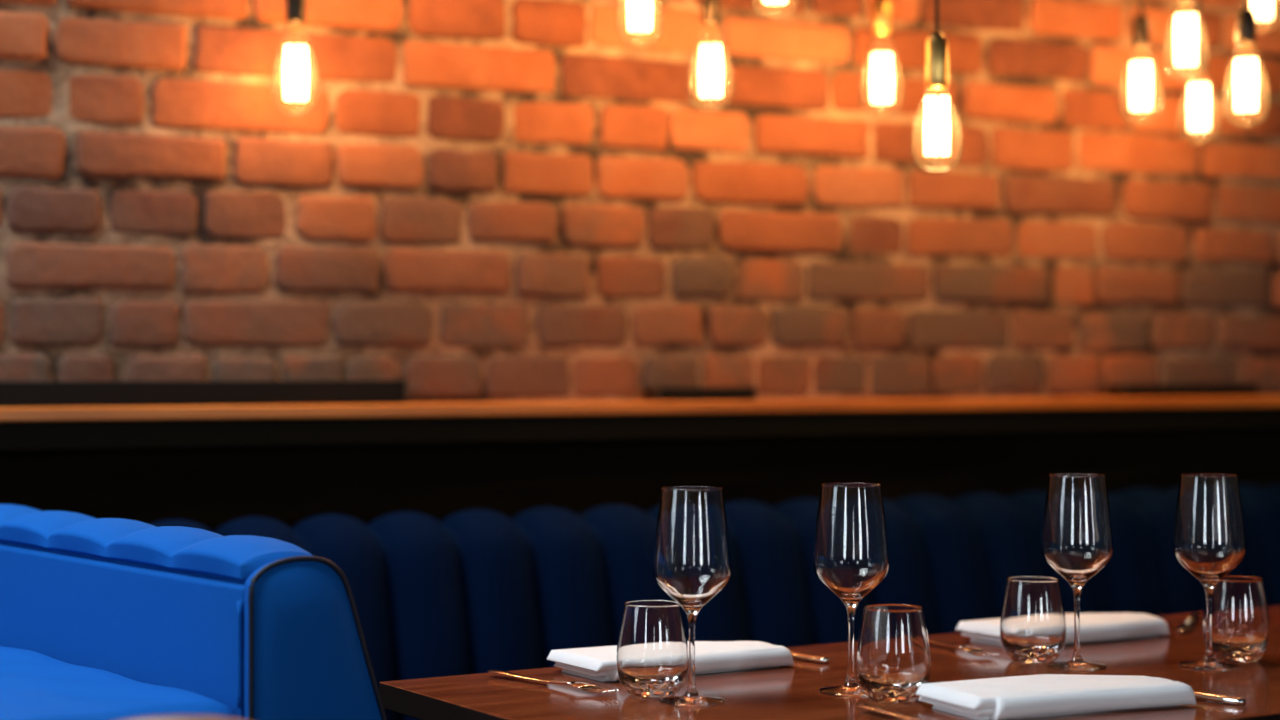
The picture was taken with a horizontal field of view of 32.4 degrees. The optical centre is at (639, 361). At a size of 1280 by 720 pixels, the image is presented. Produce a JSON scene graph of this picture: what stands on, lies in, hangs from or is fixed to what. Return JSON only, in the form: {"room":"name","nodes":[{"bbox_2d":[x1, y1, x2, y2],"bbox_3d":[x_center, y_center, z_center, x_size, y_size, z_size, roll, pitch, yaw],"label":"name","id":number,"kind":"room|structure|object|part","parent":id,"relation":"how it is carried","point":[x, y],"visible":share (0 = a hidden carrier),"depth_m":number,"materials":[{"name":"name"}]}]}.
{"room":"restaurant","nodes":[
{"label":"restaurant","id":0,"kind":"room"},
{"bbox_2d":[0,0,1279,401],"bbox_3d":[-0.202,-0.550,3.701,8.800,3.300,0.215,0,0,-27],"label":"wall","id":1,"kind":"structure","parent":0,"point":[476,200],"depth_m":3.69,"materials":[{"name":"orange brick"}]},
{"bbox_2d":[0,428,1279,531],"bbox_3d":[-0.144,0.608,3.587,8.200,0.985,0.074,0,0,-27],"label":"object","id":2,"kind":"structure","parent":1,"relation":"attached to","point":[212,488],"depth_m":3.56,"materials":[{"name":"black wood"}]},
{"bbox_2d":[0,407,1279,451],"bbox_3d":[-0.124,0.104,3.547,8.200,0.041,0.157,0,0,-27],"label":"trim","id":3,"kind":"structure","parent":1,"relation":"attached to","point":[208,433],"depth_m":3.48,"materials":[{"name":"black wood"}]},
{"bbox_2d":[0,395,1279,421],"bbox_3d":[-0.120,0.074,3.539,8.200,0.019,0.178,0,0,-27],"label":"trim","id":4,"kind":"structure","parent":1,"relation":"attached to","point":[517,408],"depth_m":3.48,"materials":[{"name":"brown wood"}]},
{"bbox_2d":[0,379,407,406],"bbox_3d":[-0.724,0.046,3.270,0.788,0.037,0.052,0,0,-27],"label":"bar","id":5,"kind":"object","parent":4,"relation":"on","point":[24,393],"visible":1,"depth_m":3.27,"materials":[{"name":"black"}]},
{"bbox_2d":[644,386,756,400],"bbox_3d":[0.102,0.053,3.690,0.190,0.023,0.052,0,0,-27],"label":"bar","id":6,"kind":"object","parent":4,"relation":"on","point":[742,392],"visible":1,"depth_m":3.66,"materials":[{"name":"black"}]},
{"bbox_2d":[1107,383,1259,396],"bbox_3d":[1.030,0.053,4.163,0.328,0.023,0.052,0,0,-27],"label":"bar","id":7,"kind":"object","parent":4,"relation":"on","point":[1242,389],"visible":1,"depth_m":4.13,"materials":[{"name":"black"}]},
{"bbox_3d":[1.360,-2.250,0.635,8.800,0.100,7.297,0,0,-27],"label":"ceiling","id":8,"kind":"structure","parent":0,"visible":0},
{"bbox_2d":[273,0,318,114],"bbox_3d":[-0.516,-1.285,3.300,0.090,1.828,0.090,0,0,0],"label":"pendant bulb","id":9,"kind":"object","parent":8,"relation":"hanging from","point":[295,9],"visible":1,"depth_m":3.29,"materials":[{"name":"brown"}]},
{"bbox_2d":[286,0,305,23],"bbox_3d":[-0.516,-0.536,3.300,0.030,0.055,0.030,0,0,0],"label":"socket","id":10,"kind":"object","parent":9,"relation":"attached to","point":[295,9],"depth_m":3.29,"materials":[{"name":"brown metal"}]},
{"bbox_3d":[-0.516,-0.453,3.300,0.012,0.110,0.012,0,0,0],"label":"filament stem","id":11,"kind":"part","parent":9,"relation":"part of","materials":[{"name":"white glass"}]},
{"bbox_2d":[618,0,661,44],"bbox_3d":[0.000,-1.343,3.373,0.090,1.713,0.090,0,0,0],"label":"pendant bulb","id":12,"kind":"object","parent":8,"relation":"hanging from","point":[632,4],"visible":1,"depth_m":3.38,"materials":[{"name":"brown"}]},
{"bbox_2d":[690,0,731,110],"bbox_3d":[0.113,-1.300,3.505,0.090,1.798,0.090,0,0,0],"label":"pendant bulb","id":13,"kind":"object","parent":8,"relation":"hanging from","point":[710,9],"visible":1,"depth_m":3.50,"materials":[{"name":"brown"}]},
{"bbox_2d":[702,0,719,24],"bbox_3d":[0.113,-0.567,3.505,0.030,0.055,0.030,0,0,0],"label":"socket","id":14,"kind":"object","parent":13,"relation":"attached to","point":[710,8],"depth_m":3.49,"materials":[{"name":"brown metal"}]},
{"bbox_3d":[0.113,-0.483,3.505,0.012,0.112,0.012,0,0,0],"label":"filament stem","id":15,"kind":"part","parent":13,"relation":"part of","materials":[{"name":"white glass"}]},
{"bbox_2d":[753,0,796,17],"bbox_3d":[0.205,-1.361,3.338,0.090,1.676,0.090,0,0,0],"label":"pendant bulb","id":16,"kind":"object","parent":8,"relation":"hanging from","point":[754,1],"visible":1,"depth_m":3.35,"materials":[{"name":"brown"}]},
{"bbox_2d":[862,0,901,115],"bbox_3d":[0.406,-1.306,3.693,0.090,1.785,0.090,0,0,0],"label":"pendant bulb","id":17,"kind":"object","parent":8,"relation":"hanging from","point":[881,8],"visible":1,"depth_m":3.69,"materials":[{"name":"brown"}]},
{"bbox_2d":[873,0,890,34],"bbox_3d":[0.406,-0.582,3.693,0.030,0.060,0.030,0,0,0],"label":"socket","id":18,"kind":"object","parent":17,"relation":"attached to","point":[881,8],"depth_m":3.68,"materials":[{"name":"gold metal"}]},
{"bbox_3d":[0.406,-0.496,3.693,0.012,0.110,0.012,0,0,0],"label":"filament stem","id":19,"kind":"part","parent":17,"relation":"part of","materials":[{"name":"white glass"}]},
{"bbox_2d":[912,0,961,170],"bbox_3d":[0.412,-1.232,3.056,0.090,1.934,0.090,0,0,0],"label":"pendant bulb","id":20,"kind":"object","parent":8,"relation":"hanging from","point":[937,44],"visible":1,"depth_m":3.05,"materials":[{"name":"brown"}]},
{"bbox_2d":[926,32,947,89],"bbox_3d":[0.412,-0.419,3.056,0.030,0.078,0.030,0,0,0],"label":"socket","id":21,"kind":"object","parent":20,"relation":"attached to","point":[937,44],"depth_m":3.04,"materials":[{"name":"gold metal"}]},
{"bbox_3d":[0.412,-0.336,3.056,0.012,0.088,0.012,0,0,0],"label":"filament stem","id":22,"kind":"part","parent":20,"relation":"part of","materials":[{"name":"white glass"}]},
{"bbox_3d":[0.412,-1.318,3.056,0.005,1.724,0.005,0,0,-23],"label":"cord","id":23,"kind":"part","parent":20,"relation":"part of","materials":[{"name":"black plastic"}]},
{"bbox_3d":[0.412,-0.324,3.056,0.068,0.119,0.068,0,0,0],"label":"bulb glass","id":24,"kind":"part","parent":20,"relation":"part of","materials":[{"name":"glass"}]},
{"bbox_2d":[1121,0,1160,122],"bbox_3d":[0.861,-1.305,3.783,0.090,1.788,0.090,0,0,0],"label":"pendant bulb","id":25,"kind":"object","parent":8,"relation":"hanging from","point":[1140,22],"visible":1,"depth_m":3.77,"materials":[{"name":"brown"}]},
{"bbox_2d":[1132,14,1149,47],"bbox_3d":[0.861,-0.570,3.783,0.030,0.055,0.030,0,0,0],"label":"socket","id":26,"kind":"object","parent":25,"relation":"attached to","point":[1140,23],"depth_m":3.77,"materials":[{"name":"brown metal"}]},
{"bbox_3d":[0.861,-1.388,3.783,0.005,1.585,0.005,0,0,-23],"label":"cord","id":27,"kind":"part","parent":25,"relation":"part of","materials":[{"name":"black plastic"}]},
{"bbox_3d":[0.861,-0.479,3.783,0.068,0.135,0.068,0,0,0],"label":"bulb glass","id":28,"kind":"part","parent":25,"relation":"part of","materials":[{"name":"glass"}]},
{"bbox_2d":[1164,0,1207,78],"bbox_3d":[0.877,-1.327,3.536,0.090,1.744,0.090,0,0,0],"label":"pendant bulb","id":29,"kind":"object","parent":8,"relation":"hanging from","point":[1179,22],"visible":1,"depth_m":3.53,"materials":[{"name":"brown"}]},
{"bbox_2d":[1177,0,1194,2],"bbox_3d":[0.877,-0.607,3.536,0.030,0.055,0.030,0,0,0],"label":"socket","id":30,"kind":"object","parent":29,"relation":"attached to","point":[1180,1],"depth_m":3.53,"materials":[{"name":"brown metal"}]},
{"bbox_3d":[0.877,-0.530,3.536,0.012,0.098,0.012,0,0,0],"label":"filament stem","id":31,"kind":"part","parent":29,"relation":"part of","materials":[{"name":"white glass"}]},
{"bbox_2d":[1179,0,1218,141],"bbox_3d":[0.997,-1.295,3.922,0.090,1.807,0.090,0,0,0],"label":"pendant bulb","id":32,"kind":"object","parent":8,"relation":"hanging from","point":[1203,90],"visible":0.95,"depth_m":3.92,"materials":[{"name":"brown"}]},
{"bbox_2d":[1190,42,1207,73],"bbox_3d":[0.997,-0.542,3.922,0.030,0.055,0.030,0,0,0],"label":"socket","id":33,"kind":"object","parent":32,"relation":"attached to","point":[1194,69],"depth_m":3.91,"materials":[{"name":"brown metal"}]},
{"bbox_3d":[0.997,-1.374,3.922,0.005,1.612,0.005,0,0,23],"label":"cord","id":34,"kind":"part","parent":32,"relation":"part of","materials":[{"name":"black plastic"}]},
{"bbox_3d":[0.997,-0.455,3.922,0.068,0.127,0.068,0,0,0],"label":"bulb glass","id":35,"kind":"part","parent":32,"relation":"part of","materials":[{"name":"glass"}]},
{"bbox_2d":[1223,0,1268,124],"bbox_3d":[0.945,-1.284,3.432,0.090,1.830,0.090,0,0,0],"label":"pendant bulb","id":36,"kind":"object","parent":8,"relation":"hanging from","point":[1246,17],"visible":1,"depth_m":3.42,"materials":[{"name":"brown"}]},
{"bbox_2d":[1236,8,1255,44],"bbox_3d":[0.945,-0.524,3.432,0.030,0.055,0.030,0,0,0],"label":"socket","id":37,"kind":"object","parent":36,"relation":"attached to","point":[1246,17],"depth_m":3.42,"materials":[{"name":"brown metal"}]},
{"bbox_3d":[0.945,-0.446,3.432,0.012,0.100,0.012,0,0,0],"label":"filament stem","id":38,"kind":"part","parent":36,"relation":"part of","materials":[{"name":"white glass"}]},
{"bbox_3d":[0.945,-1.365,3.432,0.005,1.631,0.005,0,0,-23],"label":"cord","id":39,"kind":"part","parent":36,"relation":"part of","materials":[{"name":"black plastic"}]},
{"bbox_3d":[0.945,-0.435,3.432,0.068,0.131,0.068,0,0,0],"label":"bulb glass","id":40,"kind":"part","parent":36,"relation":"part of","materials":[{"name":"glass"}]},
{"bbox_2d":[1242,0,1279,30],"bbox_3d":[1.120,-1.397,3.960,0.090,1.603,0.090,0,0,0],"label":"pendant bulb","id":41,"kind":"object","parent":8,"relation":"hanging from","point":[1253,1],"visible":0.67,"depth_m":3.96,"materials":[{"name":"brown"}]},
{"bbox_3d":[1.360,1.150,0.635,8.800,0.100,7.297,0,0,-27],"label":"floor","id":42,"kind":"structure","parent":0,"visible":0},
{"bbox_2d":[129,716,238,719],"bbox_3d":[-0.352,0.691,1.554,0.432,0.820,0.444,0,0,-4],"label":"chair","id":43,"kind":"object","parent":42,"relation":"on","point":[160,717],"visible":1,"depth_m":1.74,"materials":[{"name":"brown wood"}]},
{"bbox_2d":[0,504,386,719],"bbox_3d":[-0.715,0.639,2.348,0.762,0.922,0.765,0,0,-38],"label":"bench","id":44,"kind":"object","parent":42,"relation":"on","point":[101,618],"visible":1,"depth_m":2.23,"materials":[{"name":"blue fabric"}]},
{"bbox_2d":[0,646,238,719],"bbox_3d":[-0.817,0.414,2.280,0.516,0.172,0.736,0,0,-38],"label":"seat cushion","id":45,"kind":"object","parent":44,"relation":"on","point":[37,682],"depth_m":2.23,"materials":[{"name":"blue fabric"}]},
{"bbox_3d":[-0.524,0.626,2.519,0.234,0.828,0.733,0,0,-38],"label":"backrest","id":46,"kind":"part","parent":44,"relation":"part of","materials":[{"name":"blue fabric"}]},
{"bbox_3d":[-0.284,0.618,2.221,0.240,0.845,0.032,0,0,-38],"label":"panel","id":47,"kind":"part","parent":44,"relation":"part of","materials":[{"name":"blue fabric"}]},
{"bbox_2d":[151,484,1279,719],"bbox_3d":[0.808,0.662,3.559,4.060,0.877,0.671,0,0,-27],"label":"banquette","id":48,"kind":"object","parent":42,"relation":"on","point":[476,591],"visible":0.49,"depth_m":3.37,"materials":[{"name":"blue fabric"}]},
{"bbox_2d":[379,606,1279,719],"bbox_3d":[0.634,0.725,2.587,1.750,0.750,0.672,0,0,-32],"label":"dining table","id":49,"kind":"object","parent":42,"relation":"on","point":[782,692],"visible":0.55,"depth_m":2.37,"materials":[{"name":"red wood"}]},
{"bbox_2d":[487,670,620,692],"bbox_3d":[-0.096,0.344,2.374,0.024,0.007,0.206,0,0,-42],"label":"fork","id":50,"kind":"object","parent":49,"relation":"on","point":[588,687],"visible":1,"depth_m":2.35,"materials":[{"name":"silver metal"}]},
{"bbox_3d":[-0.118,0.344,2.398,0.016,0.007,0.142,0,0,-42],"label":"handle","id":51,"kind":"part","parent":50,"relation":"part of","materials":[{"name":"silver metal"}]},
{"bbox_2d":[616,600,688,697],"bbox_3d":[0.013,0.302,2.314,0.077,0.096,0.077,0,0,-27],"label":"tumbler","id":52,"kind":"object","parent":49,"relation":"on","point":[652,653],"visible":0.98,"depth_m":2.29,"materials":[{"name":"clear glass"}]},
{"bbox_2d":[547,641,794,681],"bbox_3d":[0.036,0.336,2.502,0.258,0.028,0.125,0,0,-31],"label":"napkin","id":53,"kind":"object","parent":49,"relation":"on","point":[594,663],"visible":0.6,"depth_m":2.47,"materials":[{"name":"white fabric"}]},
{"bbox_2d":[652,486,731,705],"bbox_3d":[0.054,0.240,2.267,0.082,0.220,0.082,0,0,0],"label":"wine glass","id":54,"kind":"object","parent":49,"relation":"on","point":[692,564],"visible":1,"depth_m":2.24,"materials":[{"name":"clear glass"}]},
{"bbox_3d":[0.054,0.299,2.267,0.011,0.078,0.011,0,0,0],"label":"stem","id":55,"kind":"part","parent":54,"relation":"part of","materials":[{"name":"clear glass"}]},
{"bbox_2d":[652,486,731,614],"bbox_3d":[0.054,0.195,2.267,0.082,0.130,0.082,0,0,0],"label":"bowl","id":56,"kind":"object","parent":54,"relation":"on","point":[692,564],"depth_m":2.24,"materials":[{"name":"clear glass"}]},
{"bbox_2d":[791,652,829,663],"bbox_3d":[0.162,0.346,2.619,0.018,0.007,0.180,0,0,-38],"label":"knife","id":57,"kind":"object","parent":49,"relation":"on","point":[807,657],"visible":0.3,"depth_m":2.56,"materials":[{"name":"silver metal"}]},
{"bbox_2d":[812,482,889,695],"bbox_3d":[0.224,0.240,2.336,0.082,0.220,0.082,0,0,33],"label":"wine glass","id":58,"kind":"object","parent":49,"relation":"on","point":[851,558],"visible":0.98,"depth_m":2.31,"materials":[{"name":"clear glass"}]},
{"bbox_3d":[0.224,0.299,2.336,0.011,0.078,0.011,0,0,33],"label":"stem","id":59,"kind":"part","parent":58,"relation":"part of","materials":[{"name":"clear glass"}]},
{"bbox_2d":[812,482,889,606],"bbox_3d":[0.224,0.195,2.336,0.082,0.130,0.082,0,0,33],"label":"bowl","id":60,"kind":"object","parent":58,"relation":"on","point":[851,558],"depth_m":2.31,"materials":[{"name":"clear glass"}]},
{"bbox_2d":[857,704,918,719],"bbox_3d":[0.269,0.344,2.114,0.024,0.007,0.206,0,0,-27],"label":"fork","id":61,"kind":"object","parent":49,"relation":"on","point":[865,706],"visible":1,"depth_m":2.16,"materials":[{"name":"silver metal"}]},
{"bbox_2d":[856,604,930,702],"bbox_3d":[0.262,0.302,2.277,0.077,0.096,0.077,0,0,27],"label":"tumbler","id":62,"kind":"object","parent":49,"relation":"on","point":[893,659],"visible":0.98,"depth_m":2.25,"materials":[{"name":"clear glass"}]},
{"bbox_2d":[928,638,998,655],"bbox_3d":[0.376,0.344,2.679,0.024,0.007,0.206,0,0,-22],"label":"fork","id":63,"kind":"object","parent":49,"relation":"on","point":[969,649],"visible":0.87,"depth_m":2.63,"materials":[{"name":"silver metal"}]},
{"bbox_3d":[0.364,0.344,2.708,0.016,0.007,0.142,0,0,-22],"label":"handle","id":64,"kind":"part","parent":63,"relation":"part of","materials":[{"name":"silver metal"}]},
{"bbox_2d":[1000,576,1065,663],"bbox_3d":[0.460,0.302,2.574,0.077,0.096,0.077,0,0,-27],"label":"tumbler","id":65,"kind":"object","parent":49,"relation":"on","point":[1032,620],"visible":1,"depth_m":2.54,"materials":[{"name":"clear glass"}]},
{"bbox_2d":[916,674,1195,719],"bbox_3d":[0.421,0.336,2.231,0.262,0.028,0.125,0,0,-24],"label":"napkin","id":66,"kind":"object","parent":49,"relation":"on","point":[1040,695],"visible":1,"depth_m":2.19,"materials":[{"name":"white fabric"}]},
{"bbox_2d":[956,613,1168,645],"bbox_3d":[0.537,0.336,2.783,0.258,0.028,0.123,0,0,-32],"label":"napkin","id":67,"kind":"object","parent":49,"relation":"on","point":[1094,627],"visible":0.56,"depth_m":2.75,"materials":[{"name":"white fabric"}]},
{"bbox_2d":[1041,473,1112,669],"bbox_3d":[0.502,0.240,2.527,0.082,0.220,0.082,0,0,20],"label":"wine glass","id":68,"kind":"object","parent":49,"relation":"on","point":[1077,537],"visible":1,"depth_m":2.50,"materials":[{"name":"clear glass"}]},
{"bbox_3d":[0.502,0.299,2.527,0.011,0.078,0.011,0,0,-25],"label":"stem","id":69,"kind":"part","parent":68,"relation":"part of","materials":[{"name":"clear glass"}]},
{"bbox_2d":[1041,473,1112,588],"bbox_3d":[0.502,0.195,2.527,0.082,0.130,0.082,0,0,-25],"label":"bowl","id":70,"kind":"object","parent":68,"relation":"on","point":[1077,537],"depth_m":2.50,"materials":[{"name":"clear glass"}]},
{"bbox_2d":[1176,613,1200,631],"bbox_3d":[0.725,0.346,2.911,0.018,0.007,0.180,0,0,21],"label":"knife","id":71,"kind":"object","parent":49,"relation":"on","point":[1189,623],"visible":1,"depth_m":2.90,"materials":[{"name":"silver metal"}]},
{"bbox_3d":[0.711,0.346,2.871,0.018,0.002,0.096,0,0,21],"label":"blade","id":72,"kind":"part","parent":71,"relation":"part of","materials":[{"name":"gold metal"}]},
{"bbox_3d":[0.742,0.346,2.955,0.014,0.007,0.085,0,0,21],"label":"handle","id":73,"kind":"part","parent":71,"relation":"part of","materials":[{"name":"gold metal"}]},
{"bbox_2d":[1173,473,1245,669],"bbox_3d":[0.655,0.240,2.531,0.082,0.220,0.082,0,0,8],"label":"wine glass","id":74,"kind":"object","parent":49,"relation":"on","point":[1209,542],"visible":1,"depth_m":2.50,"materials":[{"name":"clear glass"}]},
{"bbox_3d":[0.655,0.299,2.531,0.011,0.078,0.011,0,0,8],"label":"stem","id":75,"kind":"part","parent":74,"relation":"part of","materials":[{"name":"clear glass"}]},
{"bbox_2d":[1173,473,1245,587],"bbox_3d":[0.655,0.195,2.531,0.082,0.130,0.082,0,0,8],"label":"bowl","id":76,"kind":"object","parent":74,"relation":"on","point":[1209,542],"depth_m":2.50,"materials":[{"name":"clear glass"}]},
{"bbox_2d":[1194,692,1245,705],"bbox_3d":[0.556,0.346,2.306,0.018,0.007,0.180,0,0,-40],"label":"knife","id":77,"kind":"object","parent":49,"relation":"on","point":[1202,696],"visible":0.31,"depth_m":2.25,"materials":[{"name":"silver metal"}]},
{"bbox_2d":[1203,575,1269,662],"bbox_3d":[0.700,0.302,2.582,0.077,0.096,0.077,0,0,-3],"label":"tumbler","id":78,"kind":"object","parent":49,"relation":"on","point":[1240,611],"visible":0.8,"depth_m":2.55,"materials":[{"name":"clear glass"}]}
]}

